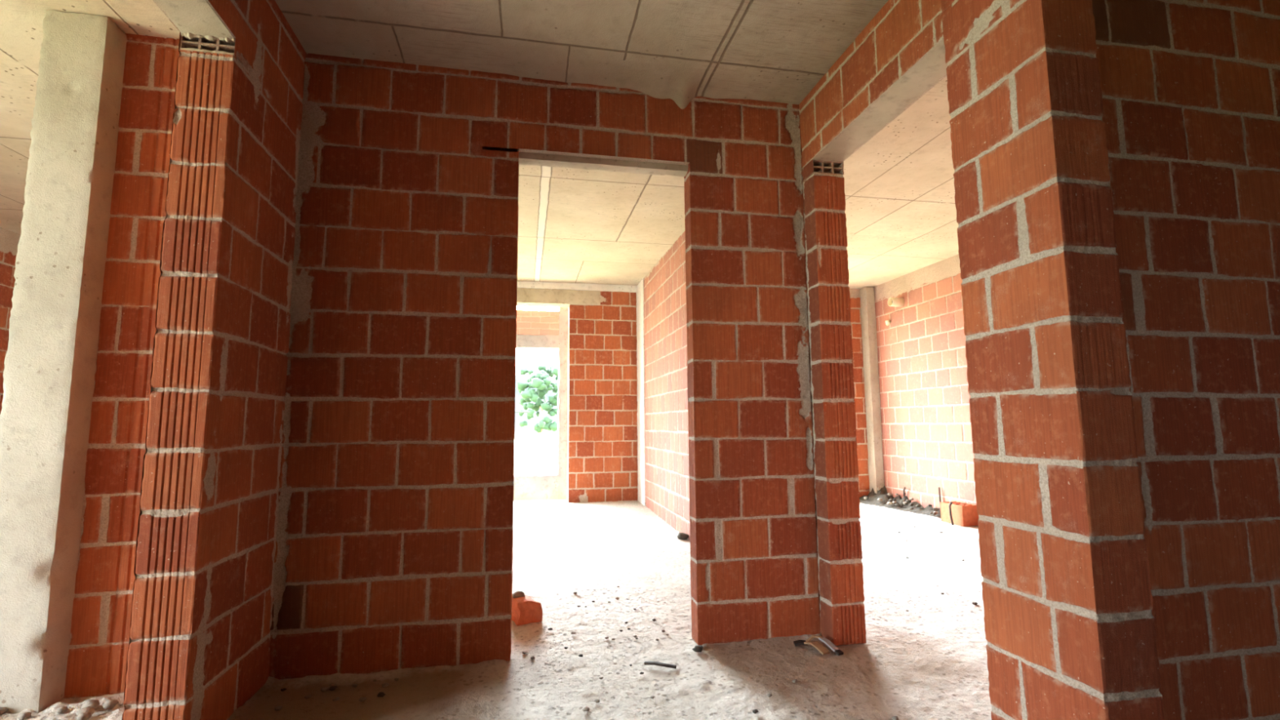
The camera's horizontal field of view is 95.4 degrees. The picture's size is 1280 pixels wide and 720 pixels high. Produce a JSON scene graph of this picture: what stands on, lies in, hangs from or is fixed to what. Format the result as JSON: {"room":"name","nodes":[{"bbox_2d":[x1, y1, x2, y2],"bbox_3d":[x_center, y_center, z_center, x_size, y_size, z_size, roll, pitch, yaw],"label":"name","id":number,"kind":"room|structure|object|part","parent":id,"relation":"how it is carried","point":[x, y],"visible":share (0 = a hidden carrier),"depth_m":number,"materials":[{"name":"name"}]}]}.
{"room":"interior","nodes":[
{"label":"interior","id":0,"kind":"room"},
{"bbox_2d":[0,226,21,414],"bbox_3d":[-5.372,-0.146,2.089,0.255,2.980,9.500,1,-6,-11],"label":"wall","id":1,"kind":"structure","parent":0,"point":[9,240],"depth_m":5.41,"materials":[{"name":"brick"}]},
{"bbox_2d":[121,0,306,719],"bbox_3d":[-0.958,-0.459,-1.031,0.190,2.850,7.455,1,-6,-11],"label":"wall","id":2,"kind":"structure","parent":0,"point":[201,623],"depth_m":2.07,"materials":[{"name":"brick"}]},
{"bbox_2d":[153,0,234,39],"bbox_3d":[-1.441,-1.266,1.509,0.175,0.066,1.418,1,-6,-11],"label":"lintel","id":3,"kind":"object","parent":2,"relation":"on","point":[193,16],"visible":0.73,"depth_m":2.00,"materials":[{"name":"grey concrete"}]},
{"bbox_2d":[179,32,249,72],"bbox_3d":[-1.566,-1.139,2.150,0.177,0.086,0.130,1,-6,-11],"label":"brick","id":4,"kind":"object","parent":2,"relation":"on","point":[188,42],"visible":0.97,"depth_m":2.11,"materials":[{"name":"brick"}]},
{"bbox_2d":[63,33,820,698],"bbox_3d":[-0.658,-0.031,2.855,3.518,2.850,0.114,1,-6,-11],"label":"wall","id":5,"kind":"structure","parent":0,"point":[394,537],"depth_m":2.75,"materials":[{"name":"brick"}]},
{"bbox_2d":[517,148,690,177],"bbox_3d":[-0.181,-1.039,3.077,0.918,0.057,0.077,1,-6,-11],"label":"lintel","id":6,"kind":"object","parent":5,"relation":"attached to","point":[524,158],"visible":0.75,"depth_m":3.05,"materials":[{"name":"grey concrete"}]},
{"bbox_2d":[0,0,958,288],"bbox_3d":[-0.418,-1.650,1.666,9.870,0.107,12.750,1,-6,-11],"label":"ceiling","id":7,"kind":"structure","parent":0,"point":[575,225],"depth_m":4.63,"materials":[{"name":"concrete"}]},
{"bbox_2d":[0,499,991,719],"bbox_3d":[-0.397,1.188,1.352,9.870,0.122,12.750,1,-6,-11],"label":"floor","id":8,"kind":"structure","parent":0,"point":[927,661],"depth_m":2.73,"materials":[{"name":"grey concrete"}]},
{"bbox_2d":[0,706,8,715],"bbox_3d":[-2.392,1.310,2.174,0.048,0.031,0.046,-5,-8,33],"label":"pebble","id":9,"kind":"object","parent":8,"relation":"on","point":[2,709],"visible":1,"depth_m":2.17,"materials":[{"name":"grey stone"}]},
{"bbox_2d":[17,711,31,719],"bbox_3d":[-2.253,1.303,2.132,0.036,0.025,0.028,1,-6,-11],"label":"pebble","id":10,"kind":"object","parent":8,"relation":"on","point":[23,716],"visible":1,"depth_m":2.13,"materials":[{"name":"grey stone"}]},
{"bbox_2d":[56,706,68,713],"bbox_3d":[-2.163,1.307,2.177,0.037,0.024,0.031,1,-6,-11],"label":"pebble","id":11,"kind":"object","parent":8,"relation":"on","point":[62,709],"visible":1,"depth_m":2.17,"materials":[{"name":"grey stone"}]},
{"bbox_2d":[0,9,127,714],"bbox_3d":[-2.422,-0.061,2.451,0.238,2.847,0.238,1,-6,-11],"label":"concrete column","id":12,"kind":"structure","parent":8,"relation":"on","point":[50,362],"depth_m":2.35,"materials":[{"name":"grey concrete"}]},
{"bbox_2d":[75,712,92,719],"bbox_3d":[-2.032,1.301,2.128,0.043,0.028,0.038,-4,-7,30],"label":"pebble","id":13,"kind":"object","parent":8,"relation":"on","point":[82,716],"visible":1,"depth_m":2.12,"materials":[{"name":"grey stone"}]},
{"bbox_2d":[75,706,94,715],"bbox_3d":[-2.055,1.306,2.161,0.047,0.037,0.051,-6,-8,41],"label":"pebble","id":14,"kind":"object","parent":8,"relation":"on","point":[86,709],"visible":0.69,"depth_m":2.16,"materials":[{"name":"grey stone"}]},
{"bbox_2d":[80,698,99,709],"bbox_3d":[-2.083,1.310,2.209,0.056,0.040,0.050,1,-6,-11],"label":"pebble","id":15,"kind":"object","parent":8,"relation":"on","point":[94,704],"visible":0.71,"depth_m":2.20,"materials":[{"name":"grey stone"}]},
{"bbox_2d":[102,698,119,709],"bbox_3d":[-2.026,1.313,2.223,0.050,0.033,0.039,-2,-7,16],"label":"pebble","id":16,"kind":"object","parent":8,"relation":"on","point":[108,704],"visible":1,"depth_m":2.21,"materials":[{"name":"grey stone"}]},
{"bbox_2d":[274,706,282,711],"bbox_3d":[-1.375,1.326,2.217,0.026,0.019,0.023,1,-6,-11],"label":"pebble","id":17,"kind":"object","parent":8,"relation":"on","point":[277,708],"visible":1,"depth_m":2.21,"materials":[{"name":"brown stone"}]},
{"bbox_2d":[304,694,311,698],"bbox_3d":[-1.317,1.335,2.310,0.022,0.012,0.025,-5,-8,37],"label":"pebble","id":18,"kind":"object","parent":8,"relation":"on","point":[308,695],"visible":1,"depth_m":2.31,"materials":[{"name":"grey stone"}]},
{"bbox_2d":[320,687,328,692],"bbox_3d":[-1.286,1.343,2.375,0.031,0.014,0.026,1,-6,-11],"label":"pebble","id":19,"kind":"object","parent":8,"relation":"on","point":[322,689],"visible":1,"depth_m":2.37,"materials":[{"name":"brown stone"}]},
{"bbox_2d":[328,685,337,690],"bbox_3d":[-1.256,1.344,2.387,0.033,0.016,0.026,1,-6,-11],"label":"pebble","id":20,"kind":"object","parent":8,"relation":"on","point":[332,687],"visible":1,"depth_m":2.38,"materials":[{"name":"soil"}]},
{"bbox_2d":[332,697,339,701],"bbox_3d":[-1.193,1.331,2.287,0.025,0.012,0.021,1,-6,-11],"label":"pebble","id":21,"kind":"object","parent":8,"relation":"on","point":[335,699],"visible":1,"depth_m":2.28,"materials":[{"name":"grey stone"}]},
{"bbox_2d":[358,697,366,702],"bbox_3d":[-1.087,1.331,2.285,0.027,0.014,0.024,-4,-7,28],"label":"pebble","id":22,"kind":"object","parent":8,"relation":"on","point":[362,699],"visible":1,"depth_m":2.28,"materials":[{"name":"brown stone"}]},
{"bbox_2d":[377,692,385,697],"bbox_3d":[-1.030,1.334,2.323,0.032,0.017,0.026,1,-6,-11],"label":"pebble","id":23,"kind":"object","parent":8,"relation":"on","point":[380,694],"visible":1,"depth_m":2.31,"materials":[{"name":"stone"}]},
{"bbox_2d":[381,682,389,687],"bbox_3d":[-1.053,1.345,2.410,0.029,0.016,0.027,1,-6,-11],"label":"pebble","id":24,"kind":"object","parent":8,"relation":"on","point":[384,685],"visible":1,"depth_m":2.40,"materials":[{"name":"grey stone"}]},
{"bbox_2d":[511,590,542,626],"bbox_3d":[-0.644,1.358,3.229,0.148,0.152,0.180,4,-8,-34],"label":"brick","id":25,"kind":"object","parent":8,"relation":"on","point":[525,610],"visible":0.89,"depth_m":3.17,"materials":[{"name":"brick"}]},
{"bbox_2d":[582,706,589,711],"bbox_3d":[-0.205,1.319,2.201,0.030,0.013,0.022,1,-6,-11],"label":"pebble","id":26,"kind":"object","parent":8,"relation":"on","point":[585,708],"visible":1,"depth_m":2.20,"materials":[{"name":"grey stone"}]},
{"bbox_2d":[635,278,645,506],"bbox_3d":[0.109,0.418,7.516,0.223,2.891,0.467,1,-6,-11],"label":"concrete column","id":27,"kind":"structure","parent":8,"relation":"on","point":[640,287],"depth_m":7.45,"materials":[{"name":"grey concrete"}]},
{"bbox_2d":[644,661,676,668],"bbox_3d":[0.090,1.358,2.596,0.148,0.018,0.022,-2,-7,15],"label":"wood splinter","id":28,"kind":"object","parent":8,"relation":"on","point":[646,663],"visible":1,"depth_m":2.59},
{"bbox_2d":[677,532,688,539],"bbox_3d":[0.386,1.588,5.250,0.109,0.067,0.094,1,-6,-11],"label":"pebble","id":29,"kind":"object","parent":8,"relation":"on","point":[681,535],"visible":1,"depth_m":5.22,"materials":[{"name":"stone"}]},
{"bbox_2d":[692,644,702,652],"bbox_3d":[0.275,1.372,2.771,0.054,0.027,0.044,1,-6,-11],"label":"pebble","id":30,"kind":"object","parent":8,"relation":"on","point":[698,648],"visible":1,"depth_m":2.76,"materials":[{"name":"stone"}]},
{"bbox_2d":[752,709,758,713],"bbox_3d":[0.430,1.313,2.177,0.020,0.013,0.025,-6,-9,42],"label":"pebble","id":31,"kind":"object","parent":8,"relation":"on","point":[754,711],"visible":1,"depth_m":2.17,"materials":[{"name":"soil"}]},
{"bbox_2d":[793,635,843,655],"bbox_3d":[0.856,1.358,2.786,0.117,0.045,0.233,6,-9,-43],"label":"scrap piece","id":32,"kind":"object","parent":8,"relation":"on","point":[823,650],"visible":1,"depth_m":2.77,"materials":[{"name":"brown wood"}]},
{"bbox_2d":[801,159,866,645],"bbox_3d":[1.004,0.167,3.039,0.183,2.472,0.130,1,-6,-11],"label":"brick pillar","id":33,"kind":"structure","parent":8,"relation":"on","point":[840,575],"depth_m":2.98,"materials":[{"name":"brick"}]},
{"bbox_2d":[859,286,884,493],"bbox_3d":[3.045,0.447,7.639,0.124,2.838,0.158,1,-6,-11],"label":"concrete column","id":34,"kind":"structure","parent":8,"relation":"on","point":[872,389],"depth_m":7.60,"materials":[{"name":"grey concrete"}]},
{"bbox_2d":[891,715,898,719],"bbox_3d":[0.930,1.303,2.119,0.021,0.014,0.022,1,-6,-11],"label":"pebble","id":35,"kind":"object","parent":8,"relation":"on","point":[895,717],"visible":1,"depth_m":2.12,"materials":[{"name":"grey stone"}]},
{"bbox_2d":[859,485,941,518],"bbox_3d":[3.008,1.639,6.840,0.465,0.285,1.410,1,-6,-11],"label":"rubble heap","id":36,"kind":"object","parent":8,"relation":"on","point":[882,493],"visible":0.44,"depth_m":7.05,"materials":[{"name":"stone"}]},
{"bbox_2d":[902,486,906,496],"bbox_3d":[3.183,1.589,7.011,0.030,0.127,0.064,-2,-7,15],"label":"wire","id":37,"kind":"object","parent":36,"relation":"on","point":[904,487],"visible":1,"depth_m":7.01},
{"bbox_2d":[937,487,941,507],"bbox_3d":[3.311,1.522,6.430,0.021,0.233,0.028,-2,-6,11],"label":"wire","id":38,"kind":"object","parent":36,"relation":"on","point":[939,488],"visible":0.68,"depth_m":6.43,"materials":[{"name":"metal"}]},
{"bbox_2d":[948,502,954,524],"bbox_3d":[3.142,1.549,5.886,0.029,0.232,0.040,4,-8,-33],"label":"wire","id":39,"kind":"object","parent":8,"relation":"on","point":[950,503],"visible":1,"depth_m":5.88,"materials":[{"name":"brown metal"}]},
{"bbox_2d":[940,501,978,526],"bbox_3d":[3.270,1.570,5.961,0.200,0.200,0.300,1,-7,-14],"label":"brick","id":40,"kind":"object","parent":8,"relation":"on","point":[964,514],"visible":0.82,"depth_m":5.84,"materials":[{"name":"brick"}]},
{"bbox_2d":[941,0,1164,719],"bbox_3d":[1.246,-0.158,1.838,0.191,2.850,0.403,1,-6,-11],"label":"brick pillar","id":41,"kind":"structure","parent":8,"relation":"on","point":[1070,629],"depth_m":1.71,"materials":[{"name":"brick"}]},
{"bbox_2d":[513,306,568,500],"bbox_3d":[-2.571,0.524,7.731,3.523,2.855,0.229,1,-6,-11],"label":"wall","id":42,"kind":"structure","parent":0,"point":[535,329],"depth_m":7.92,"materials":[{"name":"concrete"},{"name":"glass"}]},
{"bbox_3d":[-2.597,1.732,7.590,3.056,0.423,0.228,1,-6,-11],"label":"sill","id":43,"kind":"part","parent":42,"relation":"part of","materials":[{"name":"beige concrete"}]},
{"bbox_2d":[516,291,637,502],"bbox_3d":[-2.995,0.408,7.260,6.408,2.980,0.205,1,-6,-11],"label":"wall","id":44,"kind":"structure","parent":0,"point":[602,430],"depth_m":7.64,"materials":[{"name":"brick"}]},
{"bbox_2d":[516,288,599,305],"bbox_3d":[-2.723,-0.850,7.389,4.456,0.199,0.134,1,-6,-11],"label":"concrete beam","id":45,"kind":"structure","parent":44,"relation":"attached to","point":[531,295],"depth_m":7.64,"materials":[{"name":"grey concrete"}]},
{"bbox_2d":[516,280,636,292],"bbox_3d":[-3.086,-0.999,7.322,6.211,0.095,0.117,1,-6,-11],"label":"concrete beam","id":46,"kind":"structure","parent":45,"relation":"on","point":[521,284],"depth_m":7.70,"materials":[{"name":"grey concrete"}]},
{"bbox_2d":[275,0,888,109],"bbox_3d":[0.382,-1.819,-0.716,2.710,0.102,7.758,1,-6,-11],"label":"ceiling","id":47,"kind":"structure","parent":0,"point":[681,51],"depth_m":2.69,"materials":[{"name":"concrete"}]},
{"bbox_2d":[643,0,951,539],"bbox_3d":[0.680,0.090,4.638,0.210,2.980,5.434,1,-6,-11],"label":"wall","id":48,"kind":"structure","parent":0,"point":[665,348],"depth_m":5.37,"materials":[{"name":"brick"}]},
{"bbox_2d":[813,39,946,162],"bbox_3d":[1.091,-1.145,2.686,0.174,0.065,1.099,1,-6,-11],"label":"lintel","id":49,"kind":"object","parent":48,"relation":"attached to","point":[927,72],"visible":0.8,"depth_m":2.57,"materials":[{"name":"grey concrete"}]},
{"bbox_2d":[848,288,869,497],"bbox_3d":[1.792,0.408,7.585,3.112,2.980,0.205,1,-6,-11],"label":"wall","id":50,"kind":"structure","parent":0,"point":[863,478],"depth_m":7.70,"materials":[{"name":"brick"}]},
{"bbox_2d":[873,253,976,507],"bbox_3d":[3.722,0.128,5.180,0.255,2.980,5.692,1,-6,-11],"label":"wall","id":51,"kind":"structure","parent":0,"point":[926,437],"depth_m":6.71,"materials":[{"name":"brick"}]},
{"bbox_2d":[884,320,891,325],"bbox_3d":[3.162,-0.474,7.407,0.081,0.071,0.093,-4,-7,27],"label":"lump","id":52,"kind":"object","parent":51,"relation":"attached to","point":[887,322],"visible":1,"depth_m":7.38,"materials":[{"name":"beige concrete"}]},
{"bbox_2d":[887,297,904,306],"bbox_3d":[3.145,-0.711,7.156,0.160,0.110,0.110,1,-6,-11],"label":"stub","id":53,"kind":"object","parent":51,"relation":"attached to","point":[895,302],"visible":1,"depth_m":7.12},
{"bbox_2d":[1092,0,1279,719],"bbox_3d":[2.717,-0.131,2.187,2.874,2.850,0.189,1,-6,-11],"label":"wall","id":54,"kind":"structure","parent":0,"point":[1190,89],"depth_m":1.93,"materials":[{"name":"brick"}]},
{"label":"outside","id":55,"kind":"structure","parent":0,"visible":0},
{"bbox_2d":[514,433,557,475],"bbox_3d":[-7.649,5.689,38.870,120.000,1.616,180.000,1,-6,-11],"label":"ground","id":56,"kind":"structure","parent":55,"point":[526,446],"depth_m":34.74,"materials":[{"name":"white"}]},
{"bbox_2d":[515,411,529,413],"bbox_3d":[-5.693,2.684,25.257,1.789,4.055,0.378,2,-7,-20],"label":"utility pole","id":57,"kind":"object","parent":56,"relation":"on","point":[515,411],"visible":0.12,"depth_m":25.38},
{"bbox_2d":[515,364,558,462],"bbox_3d":[-4.732,2.624,28.542,2.640,4.882,2.672,1,-6,-11],"label":"tree","id":58,"kind":"object","parent":56,"relation":"on","point":[540,380],"visible":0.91,"depth_m":28.06,"materials":[{"name":"green plant"}]},
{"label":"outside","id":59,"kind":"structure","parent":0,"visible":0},
{"bbox_2d":[515,366,557,434],"bbox_3d":[-23.706,6.199,95.124,130.000,17.547,60.000,1,-6,-11],"label":"sky","id":60,"kind":"structure","parent":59,"point":[529,428],"depth_m":88.86,"materials":[{"name":"white"}]}
]}

